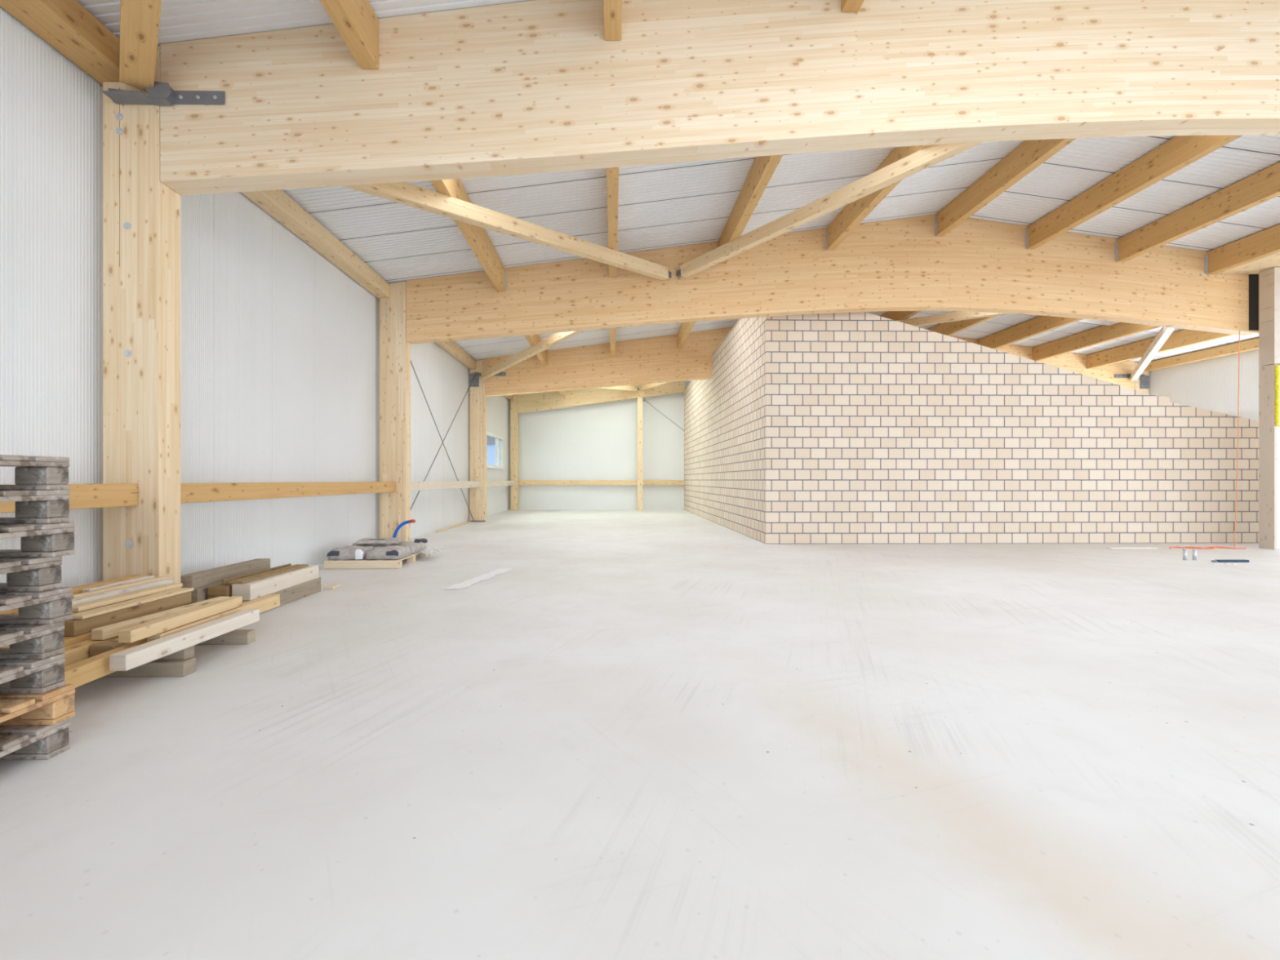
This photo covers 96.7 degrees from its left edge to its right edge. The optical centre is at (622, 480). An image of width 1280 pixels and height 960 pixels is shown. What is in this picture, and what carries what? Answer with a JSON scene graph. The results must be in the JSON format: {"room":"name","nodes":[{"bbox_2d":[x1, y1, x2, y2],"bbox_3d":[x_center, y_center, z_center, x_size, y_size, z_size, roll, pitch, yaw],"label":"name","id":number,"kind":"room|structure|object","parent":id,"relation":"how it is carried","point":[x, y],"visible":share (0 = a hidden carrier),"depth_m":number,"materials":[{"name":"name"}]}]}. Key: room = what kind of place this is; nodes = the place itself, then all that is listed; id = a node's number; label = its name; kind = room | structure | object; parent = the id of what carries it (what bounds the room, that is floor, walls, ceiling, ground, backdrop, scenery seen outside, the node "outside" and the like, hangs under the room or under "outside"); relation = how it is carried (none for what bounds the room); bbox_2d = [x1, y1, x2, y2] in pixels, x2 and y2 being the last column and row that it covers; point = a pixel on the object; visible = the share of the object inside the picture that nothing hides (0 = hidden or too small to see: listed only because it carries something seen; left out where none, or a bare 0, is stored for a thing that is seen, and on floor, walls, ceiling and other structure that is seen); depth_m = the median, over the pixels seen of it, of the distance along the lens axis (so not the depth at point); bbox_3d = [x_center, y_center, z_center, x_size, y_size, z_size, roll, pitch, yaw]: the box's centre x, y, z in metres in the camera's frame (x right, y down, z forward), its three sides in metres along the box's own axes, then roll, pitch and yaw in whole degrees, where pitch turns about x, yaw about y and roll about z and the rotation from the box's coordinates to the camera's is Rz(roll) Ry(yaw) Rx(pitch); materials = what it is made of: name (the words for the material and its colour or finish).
{"room":"warehouse","nodes":[
{"label":"warehouse","id":0,"kind":"room"},
{"bbox_2d":[63,644,138,688],"bbox_3d":[-2.844,1.018,2.805,0.085,0.100,1.010,0,1,-2],"label":"timber beam","id":1,"kind":"structure","parent":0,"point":[81,673],"depth_m":3.01,"materials":[{"name":"brown wood"}]},
{"bbox_2d":[0,5,509,586],"bbox_3d":[-4.297,-1.111,4.376,0.140,4.622,36.900,0,0,-1],"label":"wall","id":2,"kind":"structure","parent":0,"point":[280,345],"depth_m":6.06,"materials":[{"name":"metal"}]},
{"bbox_2d":[486,431,505,469],"bbox_3d":[-4.490,-0.995,19.175,0.210,1.210,4.660,0,0,-1],"label":"window","id":3,"kind":"structure","parent":2,"relation":"in","point":[494,442],"depth_m":20.17,"materials":[{"name":"glass"}]},
{"bbox_2d":[509,380,690,510],"bbox_3d":[5.398,-1.768,23.058,19.900,5.935,0.120,0,0,-1],"label":"wall","id":4,"kind":"structure","parent":0,"point":[599,441],"depth_m":22.89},
{"bbox_2d":[0,509,1279,959],"bbox_3d":[5.720,1.300,4.651,20.300,0.200,37.100,0,0,-1],"label":"floor","id":5,"kind":"structure","parent":0,"point":[652,734],"depth_m":2.43,"materials":[{"name":"concrete"}]},
{"bbox_2d":[0,718,69,759],"bbox_3d":[-3.058,1.127,2.127,1.200,0.144,0.800,0,0,-1],"label":"pallet","id":6,"kind":"object","parent":5,"relation":"on","point":[20,742],"visible":0.95,"depth_m":2.44,"materials":[{"name":"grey wood"}]},
{"bbox_2d":[0,684,75,725],"bbox_3d":[-3.038,0.983,2.131,1.200,0.144,0.800,0,0,-1],"label":"pallet","id":7,"kind":"object","parent":6,"relation":"on","point":[53,707],"visible":0.96,"depth_m":2.44,"materials":[{"name":"brown wood"}]},
{"bbox_2d":[0,653,65,693],"bbox_3d":[-3.065,0.838,2.117,1.200,0.144,0.800,0,0,0],"label":"pallet","id":8,"kind":"object","parent":7,"relation":"on","point":[17,676],"visible":0.98,"depth_m":2.42,"materials":[{"name":"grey wood"}]},
{"bbox_2d":[0,621,64,659],"bbox_3d":[-3.069,0.694,2.115,1.200,0.144,0.800,0,0,-2],"label":"pallet","id":9,"kind":"object","parent":8,"relation":"on","point":[24,641],"visible":0.98,"depth_m":2.43,"materials":[{"name":"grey wood"}]},
{"bbox_2d":[0,586,72,624],"bbox_3d":[-3.054,0.549,2.139,1.200,0.144,0.800,0,0,0],"label":"pallet","id":10,"kind":"object","parent":9,"relation":"on","point":[51,606],"visible":1,"depth_m":2.44,"materials":[{"name":"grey wood"}]},
{"bbox_2d":[0,555,62,591],"bbox_3d":[-3.073,0.405,2.107,1.200,0.144,0.800,0,0,-2],"label":"pallet","id":11,"kind":"object","parent":10,"relation":"on","point":[23,574],"visible":0.97,"depth_m":2.42,"materials":[{"name":"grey wood"}]},
{"bbox_2d":[0,522,75,557],"bbox_3d":[-3.042,0.260,2.137,1.200,0.144,0.800,0,0,0],"label":"pallet","id":12,"kind":"object","parent":11,"relation":"on","point":[51,540],"visible":1,"depth_m":2.44,"materials":[{"name":"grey wood"}]},
{"bbox_2d":[0,489,70,524],"bbox_3d":[-3.054,0.116,2.123,1.200,0.144,0.800,0,0,-1],"label":"pallet","id":13,"kind":"object","parent":12,"relation":"on","point":[32,506],"visible":1,"depth_m":2.44,"materials":[{"name":"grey wood"}]},
{"bbox_2d":[0,454,69,489],"bbox_3d":[-3.058,-0.029,2.127,1.200,0.144,0.800,0,0,-1],"label":"pallet","id":14,"kind":"object","parent":13,"relation":"on","point":[31,473],"visible":1,"depth_m":2.44,"materials":[{"name":"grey wood"}]},
{"bbox_3d":[-3.578,0.982,3.288,0.140,0.100,1.900,0,0,-1],"label":"timber beam","id":15,"kind":"structure","parent":7,"relation":"on","visible":0},
{"bbox_3d":[-3.568,0.886,3.313,0.140,0.088,1.450,0,0,-1],"label":"timber beam","id":16,"kind":"structure","parent":15,"relation":"on","visible":0},
{"bbox_3d":[-3.572,0.820,3.538,0.110,0.040,1.200,0,0,-1],"label":"batten","id":17,"kind":"object","parent":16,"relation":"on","visible":0},
{"bbox_2d":[82,575,154,592],"bbox_3d":[-3.681,0.773,4.171,0.055,0.050,0.570,0,0,-2],"label":"batten","id":18,"kind":"object","parent":17,"relation":"on","point":[146,577],"visible":0.46,"depth_m":4.13,"materials":[{"name":"brown wood"}]},
{"bbox_2d":[71,576,167,599],"bbox_3d":[-3.582,0.775,4.063,0.060,0.045,0.750,0,0,1],"label":"batten","id":19,"kind":"object","parent":17,"relation":"on","point":[125,585],"visible":0.36,"depth_m":3.99,"materials":[{"name":"brown wood"}]},
{"bbox_2d":[71,578,173,605],"bbox_3d":[-3.493,0.780,3.965,0.070,0.035,0.850,0,0,-1],"label":"batten","id":20,"kind":"object","parent":17,"relation":"on","point":[75,602],"visible":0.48,"depth_m":3.93,"materials":[{"name":"brown wood"}]},
{"bbox_2d":[89,641,124,657],"bbox_3d":[-2.988,0.989,3.298,0.140,0.083,0.080,0,0,-1],"label":"bearer","id":21,"kind":"object","parent":5,"relation":"on","point":[100,647],"visible":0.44,"depth_m":3.26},
{"bbox_2d":[102,46,180,596],"bbox_3d":[-3.929,-1.135,4.649,0.445,4.670,0.246,0,0,-1],"label":"column","id":22,"kind":"structure","parent":5,"relation":"on","point":[141,214],"depth_m":4.54,"materials":[{"name":"brown wood"}]},
{"bbox_2d":[0,483,138,513],"bbox_3d":[-3.876,0.117,1.962,0.117,0.177,5.158,0,0,-1],"label":"wall rail","id":23,"kind":"object","parent":22,"relation":"attached to","point":[104,495],"visible":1,"depth_m":4.19,"materials":[{"name":"brown wood"}]},
{"bbox_2d":[102,81,224,105],"bbox_3d":[-3.628,-3.051,4.466,0.900,0.137,0.148,0,0,-1],"label":"bracket","id":24,"kind":"object","parent":22,"relation":"attached to","point":[162,94],"visible":0.97,"depth_m":4.50,"materials":[{"name":"metal"}]},
{"bbox_2d":[180,481,395,503],"bbox_3d":[-3.971,0.117,7.351,0.115,0.177,5.155,0,0,-1],"label":"wall rail","id":25,"kind":"object","parent":22,"relation":"attached to","point":[217,491],"visible":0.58,"depth_m":6.29,"materials":[{"name":"brown wood"}]},
{"bbox_2d":[160,0,1279,195],"bbox_3d":[5.732,-3.556,4.826,18.870,2.351,0.230,0,0,-1],"label":"beam","id":26,"kind":"structure","parent":22,"relation":"on","point":[533,86],"depth_m":4.63,"materials":[{"name":"brown wood"}]},
{"bbox_2d":[319,0,378,69],"bbox_3d":[-1.985,-3.499,1.986,0.140,0.400,5.176,0,0,-1],"label":"rafter","id":27,"kind":"structure","parent":26,"relation":"attached to","point":[357,22],"depth_m":4.28,"materials":[{"name":"brown wood"}]},
{"bbox_2d":[603,0,622,40],"bbox_3d":[-0.035,-3.756,2.020,0.140,0.400,5.176,0,0,-1],"label":"rafter","id":28,"kind":"structure","parent":26,"relation":"attached to","point":[612,9],"depth_m":4.40,"materials":[{"name":"brown wood"}]},
{"bbox_2d":[840,0,864,12],"bbox_3d":[1.895,-4.011,2.053,0.140,0.400,5.176,0,0,-1],"label":"rafter","id":29,"kind":"structure","parent":26,"relation":"attached to","point":[846,6],"depth_m":4.58,"materials":[{"name":"brown wood"}]},
{"bbox_2d":[102,657,195,677],"bbox_3d":[-3.292,1.156,3.503,1.240,0.088,0.100,0,0,-1],"label":"bearer","id":30,"kind":"object","parent":5,"relation":"on","point":[157,668],"visible":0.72,"depth_m":3.46,"materials":[{"name":"wood"}]},
{"bbox_2d":[157,645,194,659],"bbox_3d":[-3.282,1.072,3.543,1.160,0.078,0.085,0,0,-1],"label":"bearer","id":31,"kind":"object","parent":30,"relation":"on","point":[186,653],"visible":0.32,"depth_m":3.51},
{"bbox_2d":[62,635,118,666],"bbox_3d":[-3.115,0.990,3.146,0.110,0.085,1.800,0,0,-1],"label":"timber beam","id":32,"kind":"structure","parent":31,"relation":"on","point":[74,653],"depth_m":3.23,"materials":[{"name":"brown wood"}]},
{"bbox_2d":[91,596,229,639],"bbox_3d":[-3.052,0.911,3.825,0.075,0.062,0.960,0,0,5],"label":"timber beam","id":33,"kind":"structure","parent":32,"relation":"on","point":[109,631],"depth_m":3.57,"materials":[{"name":"brown wood"}]},
{"bbox_2d":[62,604,185,647],"bbox_3d":[-3.259,0.977,3.369,0.140,0.110,1.650,0,0,-1],"label":"timber beam","id":34,"kind":"structure","parent":31,"relation":"on","point":[68,641],"depth_m":3.34,"materials":[{"name":"brown wood"}]},
{"bbox_2d":[62,591,191,636],"bbox_3d":[-3.278,0.876,3.803,0.100,0.088,0.920,0,0,-1],"label":"timber beam","id":35,"kind":"structure","parent":34,"relation":"on","point":[73,628],"depth_m":3.68,"materials":[{"name":"wood"}]},
{"bbox_2d":[71,587,194,619],"bbox_3d":[-3.273,0.820,3.828,0.115,0.020,0.890,0,0,0],"label":"board","id":36,"kind":"object","parent":35,"relation":"on","point":[113,607],"visible":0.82,"depth_m":3.74,"materials":[{"name":"brown wood"}]},
{"bbox_2d":[109,608,259,671],"bbox_3d":[-2.719,0.989,3.623,0.096,0.086,1.100,0,0,1],"label":"timber beam","id":37,"kind":"structure","parent":31,"relation":"on","point":[135,656],"depth_m":3.44,"materials":[{"name":"brown wood"}]},
{"bbox_2d":[146,594,279,642],"bbox_3d":[-2.851,0.985,4.061,0.085,0.095,1.220,0,0,0],"label":"timber beam","id":38,"kind":"structure","parent":31,"relation":"on","point":[268,602],"depth_m":4.17,"materials":[{"name":"brown wood"}]},
{"bbox_2d":[118,595,242,643],"bbox_3d":[-2.853,0.897,3.736,0.075,0.070,0.970,0,0,-1],"label":"timber beam","id":39,"kind":"structure","parent":38,"relation":"on","point":[131,634],"depth_m":3.60,"materials":[{"name":"brown wood"}]},
{"bbox_3d":[-3.418,0.982,3.291,0.140,0.100,1.700,0,0,-1],"label":"timber beam","id":40,"kind":"structure","parent":31,"relation":"on","visible":0},
{"bbox_3d":[-3.412,0.890,3.516,0.120,0.080,1.150,0,0,-1],"label":"timber beam","id":41,"kind":"structure","parent":40,"relation":"on","visible":0},
{"bbox_2d":[71,596,141,613],"bbox_3d":[-3.416,0.831,3.516,0.100,0.035,0.950,0,0,-1],"label":"batten","id":42,"kind":"object","parent":41,"relation":"on","point":[140,597],"visible":0.14,"depth_m":3.65,"materials":[{"name":"brown wood"}]},
{"bbox_2d":[71,582,182,612],"bbox_3d":[-3.381,0.797,3.906,0.080,0.028,0.830,0,0,0],"label":"batten","id":43,"kind":"object","parent":42,"relation":"on","point":[101,602],"visible":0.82,"depth_m":3.83,"materials":[{"name":"brown wood"}]},
{"bbox_2d":[195,629,255,644],"bbox_3d":[-3.329,1.156,4.183,1.190,0.088,0.090,0,0,-1],"label":"bearer","id":44,"kind":"object","parent":5,"relation":"on","point":[237,636],"visible":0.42,"depth_m":4.15,"materials":[{"name":"wood"}]},
{"bbox_3d":[-3.739,0.972,3.335,0.140,0.120,1.900,0,0,-1],"label":"timber beam","id":45,"kind":"structure","parent":44,"relation":"on","visible":0},
{"bbox_3d":[-3.739,0.871,3.335,0.120,0.078,1.800,0,0,-1],"label":"timber beam","id":46,"kind":"structure","parent":45,"relation":"on","visible":0},
{"bbox_2d":[0,574,145,613],"bbox_3d":[-3.751,0.785,3.435,0.090,0.090,2.000,0,0,-1],"label":"timber beam","id":47,"kind":"structure","parent":46,"relation":"on","point":[77,589],"depth_m":4.01,"materials":[{"name":"brown wood"}]},
{"bbox_2d":[242,577,320,613],"bbox_3d":[-3.324,1.124,5.343,0.160,0.150,1.600,0,0,-1],"label":"timber beam","id":48,"kind":"structure","parent":5,"relation":"on","point":[288,595],"depth_m":5.70,"materials":[{"name":"wood"}]},
{"bbox_2d":[231,564,318,600],"bbox_3d":[-3.327,0.978,5.518,0.160,0.140,1.150,0,0,-1],"label":"timber beam","id":49,"kind":"structure","parent":48,"relation":"on","point":[251,590],"depth_m":5.30,"materials":[{"name":"brown wood"}]},
{"bbox_2d":[228,564,308,583],"bbox_3d":[-3.373,0.896,5.472,0.130,0.020,1.020,0,0,0],"label":"board","id":50,"kind":"object","parent":49,"relation":"on","point":[246,580],"visible":1,"depth_m":5.34,"materials":[{"name":"wood"}]},
{"bbox_2d":[323,551,430,568],"bbox_3d":[-3.546,1.144,8.349,1.000,0.112,1.340,0,0,-1],"label":"pallet","id":51,"kind":"object","parent":5,"relation":"on","point":[364,563],"visible":0.51,"depth_m":7.68,"materials":[{"name":"brown wood"}]},
{"bbox_2d":[326,545,373,559],"bbox_3d":[-3.790,1.009,7.985,0.490,0.162,0.536,0,0,-3],"label":"sack","id":52,"kind":"object","parent":51,"relation":"on","point":[353,552],"visible":0.94,"depth_m":7.75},
{"bbox_2d":[364,545,412,559],"bbox_3d":[-3.285,1.010,8.004,0.475,0.160,0.531,0,0,1],"label":"sack","id":53,"kind":"object","parent":51,"relation":"on","point":[390,552],"visible":1,"depth_m":7.79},
{"bbox_2d":[379,281,410,543],"bbox_3d":[-4.018,-1.136,10.038,0.455,4.672,0.246,0,0,-1],"label":"column","id":54,"kind":"structure","parent":5,"relation":"on","point":[394,348],"depth_m":9.93,"materials":[{"name":"brown wood"}]},
{"bbox_2d":[240,189,389,299],"bbox_3d":[-4.136,-3.302,7.348,0.225,0.235,5.388,0,0,-1],"label":"beam","id":55,"kind":"structure","parent":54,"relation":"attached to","point":[277,203],"depth_m":7.60,"materials":[{"name":"brown wood"}]},
{"bbox_2d":[410,480,480,490],"bbox_3d":[-4.074,0.117,13.245,0.115,0.177,6.165,0,0,-1],"label":"wall rail","id":56,"kind":"object","parent":54,"relation":"attached to","point":[415,486],"visible":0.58,"depth_m":12.73,"materials":[{"name":"brown wood"}]},
{"bbox_2d":[406,213,1258,344],"bbox_3d":[3.818,-3.579,10.175,15.210,2.304,0.246,0,0,-1],"label":"beam","id":57,"kind":"structure","parent":54,"relation":"attached to","point":[897,264],"depth_m":10.08,"materials":[{"name":"brown wood"}]},
{"bbox_2d":[430,178,506,291],"bbox_3d":[-2.079,-3.499,7.385,0.196,0.400,5.156,0,0,-1],"label":"rafter","id":58,"kind":"structure","parent":57,"relation":"attached to","point":[477,238],"depth_m":8.13,"materials":[{"name":"brown wood"}]},
{"bbox_2d":[342,182,671,279],"bbox_3d":[-1.417,-3.289,7.410,0.140,0.781,6.856,0,0,41],"label":"brace","id":59,"kind":"object","parent":57,"relation":"attached to","point":[406,193],"visible":0.67,"depth_m":7.21,"materials":[{"name":"brown wood"}]},
{"bbox_2d":[524,333,547,364],"bbox_3d":[-2.182,-3.499,13.279,0.140,0.400,6.166,0,0,-1],"label":"rafter","id":60,"kind":"structure","parent":57,"relation":"attached to","point":[532,340],"depth_m":14.74,"materials":[{"name":"brown wood"}]},
{"bbox_2d":[606,167,618,277],"bbox_3d":[-0.130,-3.756,7.419,0.196,0.400,5.156,0,0,-1],"label":"rafter","id":61,"kind":"structure","parent":57,"relation":"attached to","point":[612,173],"depth_m":7.54,"materials":[{"name":"brown wood"}]},
{"bbox_2d":[677,321,695,347],"bbox_3d":[1.697,-4.011,13.347,0.140,0.400,6.166,0,0,-1],"label":"rafter","id":62,"kind":"structure","parent":57,"relation":"attached to","point":[686,328],"depth_m":15.10,"materials":[{"name":"brown wood"}]},
{"bbox_2d":[716,154,783,263],"bbox_3d":[1.800,-4.011,7.453,0.196,0.400,5.156,0,0,-1],"label":"rafter","id":63,"kind":"structure","parent":57,"relation":"attached to","point":[762,168],"depth_m":7.86,"materials":[{"name":"brown wood"}]},
{"bbox_2d":[675,142,983,277],"bbox_3d":[3.303,-3.923,7.492,0.140,0.782,6.862,0,0,-43],"label":"brace","id":64,"kind":"object","parent":57,"relation":"attached to","point":[918,161],"visible":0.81,"depth_m":7.86,"materials":[{"name":"brown wood"}]},
{"bbox_2d":[825,144,933,249],"bbox_3d":[3.720,-4.264,7.486,0.196,0.400,5.156,0,0,-1],"label":"rafter","id":65,"kind":"structure","parent":57,"relation":"attached to","point":[854,213],"depth_m":8.79,"materials":[{"name":"brown wood"}]},
{"bbox_2d":[880,311,920,320],"bbox_3d":[7.207,-4.305,13.443,0.140,0.400,6.166,0,0,-1],"label":"rafter","id":66,"kind":"structure","parent":57,"relation":"attached to","point":[894,315],"depth_m":14.64,"materials":[{"name":"brown wood"}]},
{"bbox_2d":[897,311,1010,326],"bbox_3d":[8.091,-3.897,13.458,0.140,0.783,7.569,0,0,-38],"label":"brace","id":67,"kind":"object","parent":57,"relation":"attached to","point":[955,316],"visible":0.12,"depth_m":13.72,"materials":[{"name":"brown wood"}]},
{"bbox_2d":[928,315,996,336],"bbox_3d":[8.826,-4.091,13.471,0.140,0.400,6.166,0,0,-1],"label":"rafter","id":68,"kind":"structure","parent":57,"relation":"attached to","point":[950,328],"depth_m":14.92,"materials":[{"name":"brown wood"}]},
{"bbox_2d":[933,137,1076,236],"bbox_3d":[5.670,-4.522,7.520,0.196,0.400,5.156,0,0,-1],"label":"rafter","id":69,"kind":"structure","parent":57,"relation":"attached to","point":[1028,155],"depth_m":8.50,"materials":[{"name":"brown wood"}]},
{"bbox_2d":[977,315,1082,349],"bbox_3d":[10.456,-3.876,13.499,0.140,0.400,6.166,0,0,-1],"label":"rafter","id":70,"kind":"structure","parent":57,"relation":"attached to","point":[1041,324],"depth_m":14.66,"materials":[{"name":"brown wood"}]},
{"bbox_2d":[1025,135,1241,248],"bbox_3d":[7.309,-4.305,7.549,0.196,0.400,5.156,0,0,-1],"label":"rafter","id":71,"kind":"structure","parent":57,"relation":"attached to","point":[1178,153],"depth_m":8.18,"materials":[{"name":"brown wood"}]},
{"bbox_2d":[1130,326,1174,380],"bbox_3d":[12.741,-3.283,13.524,0.140,0.770,7.485,0,0,35],"label":"brace","id":72,"kind":"object","parent":57,"relation":"attached to","point":[1164,333],"visible":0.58,"depth_m":14.07,"materials":[{"name":"white wood"}]},
{"bbox_2d":[1115,161,1279,262],"bbox_3d":[8.929,-4.091,7.577,0.196,0.400,5.156,0,0,-1],"label":"rafter","id":73,"kind":"structure","parent":57,"relation":"attached to","point":[1263,186],"depth_m":8.68,"materials":[{"name":"brown wood"}]},
{"bbox_2d":[1204,224,1279,274],"bbox_3d":[10.559,-3.876,7.605,0.196,0.400,5.156,0,0,-1],"label":"rafter","id":74,"kind":"structure","parent":57,"relation":"attached to","point":[1266,242],"depth_m":9.58,"materials":[{"name":"brown wood"}]},
{"bbox_2d":[469,359,486,521],"bbox_3d":[-4.175,-1.133,16.445,0.445,4.665,0.230,0,0,-1],"label":"column","id":75,"kind":"structure","parent":5,"relation":"on","point":[477,397],"depth_m":16.33,"materials":[{"name":"brown wood"}]},
{"bbox_2d":[435,341,475,368],"bbox_3d":[-4.254,-3.302,13.242,0.195,0.235,6.398,0,0,-1],"label":"beam","id":76,"kind":"structure","parent":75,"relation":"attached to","point":[451,347],"depth_m":14.62,"materials":[{"name":"brown wood"}]},
{"bbox_2d":[470,372,506,386],"bbox_3d":[-3.864,-2.893,16.254,1.020,0.435,0.148,0,0,-1],"label":"bracket","id":77,"kind":"object","parent":75,"relation":"attached to","point":[475,383],"visible":0.71,"depth_m":16.30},
{"bbox_2d":[480,330,583,379],"bbox_3d":[-1.567,-3.288,13.275,0.140,0.812,7.679,0,0,-39],"label":"brace","id":78,"kind":"object","parent":77,"relation":"attached to","point":[558,337],"visible":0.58,"depth_m":14.14,"materials":[{"name":"brown wood"}]},
{"bbox_2d":[485,327,1134,396],"bbox_3d":[5.531,-3.541,16.614,18.960,2.381,0.230,0,0,-1],"label":"beam","id":79,"kind":"structure","parent":75,"relation":"attached to","point":[659,359],"depth_m":16.41,"materials":[{"name":"brown wood"}]},
{"bbox_2d":[1032,322,1160,361],"bbox_3d":[12.086,-3.661,13.528,0.140,0.400,6.166,0,0,-1],"label":"rafter","id":80,"kind":"structure","parent":79,"relation":"attached to","point":[1103,334],"depth_m":14.67,"materials":[{"name":"brown wood"}]},
{"bbox_2d":[1086,328,1236,368],"bbox_3d":[13.685,-3.450,13.556,0.140,0.400,6.166,0,0,-1],"label":"rafter","id":81,"kind":"structure","parent":79,"relation":"attached to","point":[1183,338],"depth_m":14.81,"materials":[{"name":"brown wood"}]},
{"bbox_2d":[443,568,513,589],"bbox_3d":[-1.705,1.194,6.944,0.224,0.007,1.532,0,0,12],"label":"strip","id":82,"kind":"object","parent":5,"relation":"on","point":[468,583],"visible":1,"depth_m":6.84,"materials":[{"name":"white"}]},
{"bbox_2d":[510,394,518,510],"bbox_3d":[-4.282,-1.127,22.544,0.285,4.654,0.230,0,0,-1],"label":"column","id":83,"kind":"structure","parent":5,"relation":"on","point":[513,402],"depth_m":22.43,"materials":[{"name":"brown wood"}]},
{"bbox_2d":[517,381,684,413],"bbox_3d":[-0.835,-3.489,22.604,6.600,1.706,0.230,0,0,-1],"label":"beam","id":84,"kind":"structure","parent":83,"relation":"attached to","point":[535,402],"depth_m":22.48,"materials":[{"name":"brown wood"}]},
{"bbox_2d":[519,480,684,484],"bbox_3d":[-0.837,0.105,22.739,6.600,0.190,0.100,0,0,-1],"label":"wall rail","id":85,"kind":"object","parent":83,"relation":"attached to","point":[521,482],"visible":1,"depth_m":22.69,"materials":[{"name":"brown wood"}]},
{"bbox_2d":[637,397,642,510],"bbox_3d":[0.679,-1.020,22.395,0.200,4.440,0.200,0,0,-1],"label":"column","id":86,"kind":"structure","parent":5,"relation":"on","point":[639,399],"depth_m":22.30,"materials":[{"name":"brown wood"}]},
{"bbox_2d":[1134,361,1149,393],"bbox_3d":[15.224,-1.130,16.783,0.410,4.659,0.230,0,0,-1],"label":"column","id":87,"kind":"structure","parent":5,"relation":"on","point":[1137,383],"depth_m":16.67,"materials":[{"name":"brown wood"}]},
{"bbox_2d":[1143,337,1258,371],"bbox_3d":[15.396,-3.302,13.528,0.200,0.233,6.515,0,0,-1],"label":"beam","id":88,"kind":"structure","parent":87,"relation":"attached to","point":[1251,344],"depth_m":14.94,"materials":[{"name":"brown wood"}]},
{"bbox_3d":[-3.736,1.124,5.461,0.200,0.150,1.150,0,0,-1],"label":"timber beam","id":89,"kind":"structure","parent":5,"relation":"on","visible":0},
{"bbox_2d":[191,582,222,603],"bbox_3d":[-3.715,0.988,5.386,0.180,0.120,1.100,0,0,-1],"label":"timber beam","id":90,"kind":"structure","parent":89,"relation":"on","point":[198,594],"depth_m":4.87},
{"bbox_2d":[180,558,270,588],"bbox_3d":[-3.724,0.872,5.366,0.140,0.110,1.100,0,0,-1],"label":"timber beam","id":91,"kind":"structure","parent":90,"relation":"on","point":[210,576],"depth_m":5.20,"materials":[{"name":"wood"}]},
{"bbox_3d":[-3.514,1.124,5.364,0.180,0.150,1.650,0,0,-1],"label":"timber beam","id":92,"kind":"structure","parent":5,"relation":"on","visible":0},
{"bbox_2d":[207,583,233,599],"bbox_3d":[-3.516,0.988,5.455,0.170,0.120,1.070,0,0,-1],"label":"timber beam","id":93,"kind":"structure","parent":92,"relation":"on","point":[219,590],"depth_m":4.92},
{"bbox_3d":[-3.842,-1.134,-0.752,0.430,4.668,0.230,0,0,-1],"label":"column","id":94,"kind":"structure","parent":5,"relation":"on","visible":0},
{"bbox_2d":[0,0,119,84],"bbox_3d":[-4.006,-3.302,2.007,0.300,0.235,5.293,0,0,-1],"label":"beam","id":95,"kind":"structure","parent":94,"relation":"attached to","point":[68,27],"depth_m":4.11,"materials":[{"name":"brown wood"}]},
{"bbox_2d":[75,0,1279,362],"bbox_3d":[5.721,-4.125,4.551,20.300,1.460,36.900,0,0,-1],"label":"ceiling","id":96,"kind":"structure","parent":0,"point":[675,204],"depth_m":8.38,"materials":[{"name":"metal"}]},
{"bbox_3d":[5.821,-3.556,-0.583,18.880,2.351,0.230,0,0,-1],"label":"beam","id":97,"kind":"structure","parent":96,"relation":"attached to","visible":0},
{"bbox_2d":[119,0,161,90],"bbox_3d":[-1.582,-3.355,1.973,0.200,0.578,6.676,0,0,-42],"label":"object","id":98,"kind":"structure","parent":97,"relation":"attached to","point":[140,20],"depth_m":4.02,"materials":[{"name":"brown wood"}]},
{"bbox_2d":[684,316,765,543],"bbox_3d":[2.664,-1.220,16.804,0.176,4.840,12.290,0,0,-1],"label":"wall","id":99,"kind":"structure","parent":0,"point":[723,414],"depth_m":13.71,"materials":[{"name":"brick"}]},
{"bbox_2d":[765,311,1258,543],"bbox_3d":[7.572,-1.220,10.831,9.780,4.840,0.175,0,0,-1],"label":"wall","id":100,"kind":"structure","parent":0,"point":[879,429],"depth_m":10.73,"materials":[{"name":"brick"}]},
{"bbox_2d":[1149,349,1279,426],"bbox_3d":[15.740,-1.111,4.725,0.140,4.622,36.900,0,0,-1],"label":"wall","id":101,"kind":"structure","parent":0,"point":[1210,384],"depth_m":14.84,"materials":[{"name":"paint"}]},
{"bbox_2d":[1258,266,1279,549],"bbox_3d":[12.539,-1.238,9.960,2.582,4.875,0.240,0,0,-1],"label":"column","id":102,"kind":"structure","parent":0,"point":[1268,431],"depth_m":9.91,"materials":[{"name":"wood"}]},
{"bbox_2d":[1215,252,1279,274],"bbox_3d":[11.174,-3.736,8.189,1.090,0.108,3.985,0,0,-1],"label":"soffit panel","id":103,"kind":"object","parent":102,"relation":"on","point":[1254,267],"visible":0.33,"depth_m":9.81,"materials":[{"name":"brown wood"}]},
{"bbox_2d":[1274,364,1279,426],"bbox_3d":[11.282,-1.455,9.808,0.070,1.054,0.062,0,0,-1],"label":"strip","id":104,"kind":"object","parent":102,"relation":"attached to","point":[1277,368],"visible":1,"depth_m":9.79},
{"bbox_2d":[1277,426,1279,548],"bbox_3d":[11.814,0.138,9.883,1.010,2.115,0.050,0,0,-1],"label":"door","id":105,"kind":"structure","parent":102,"relation":"in","point":[1278,428],"depth_m":9.85,"materials":[{"name":"white"}]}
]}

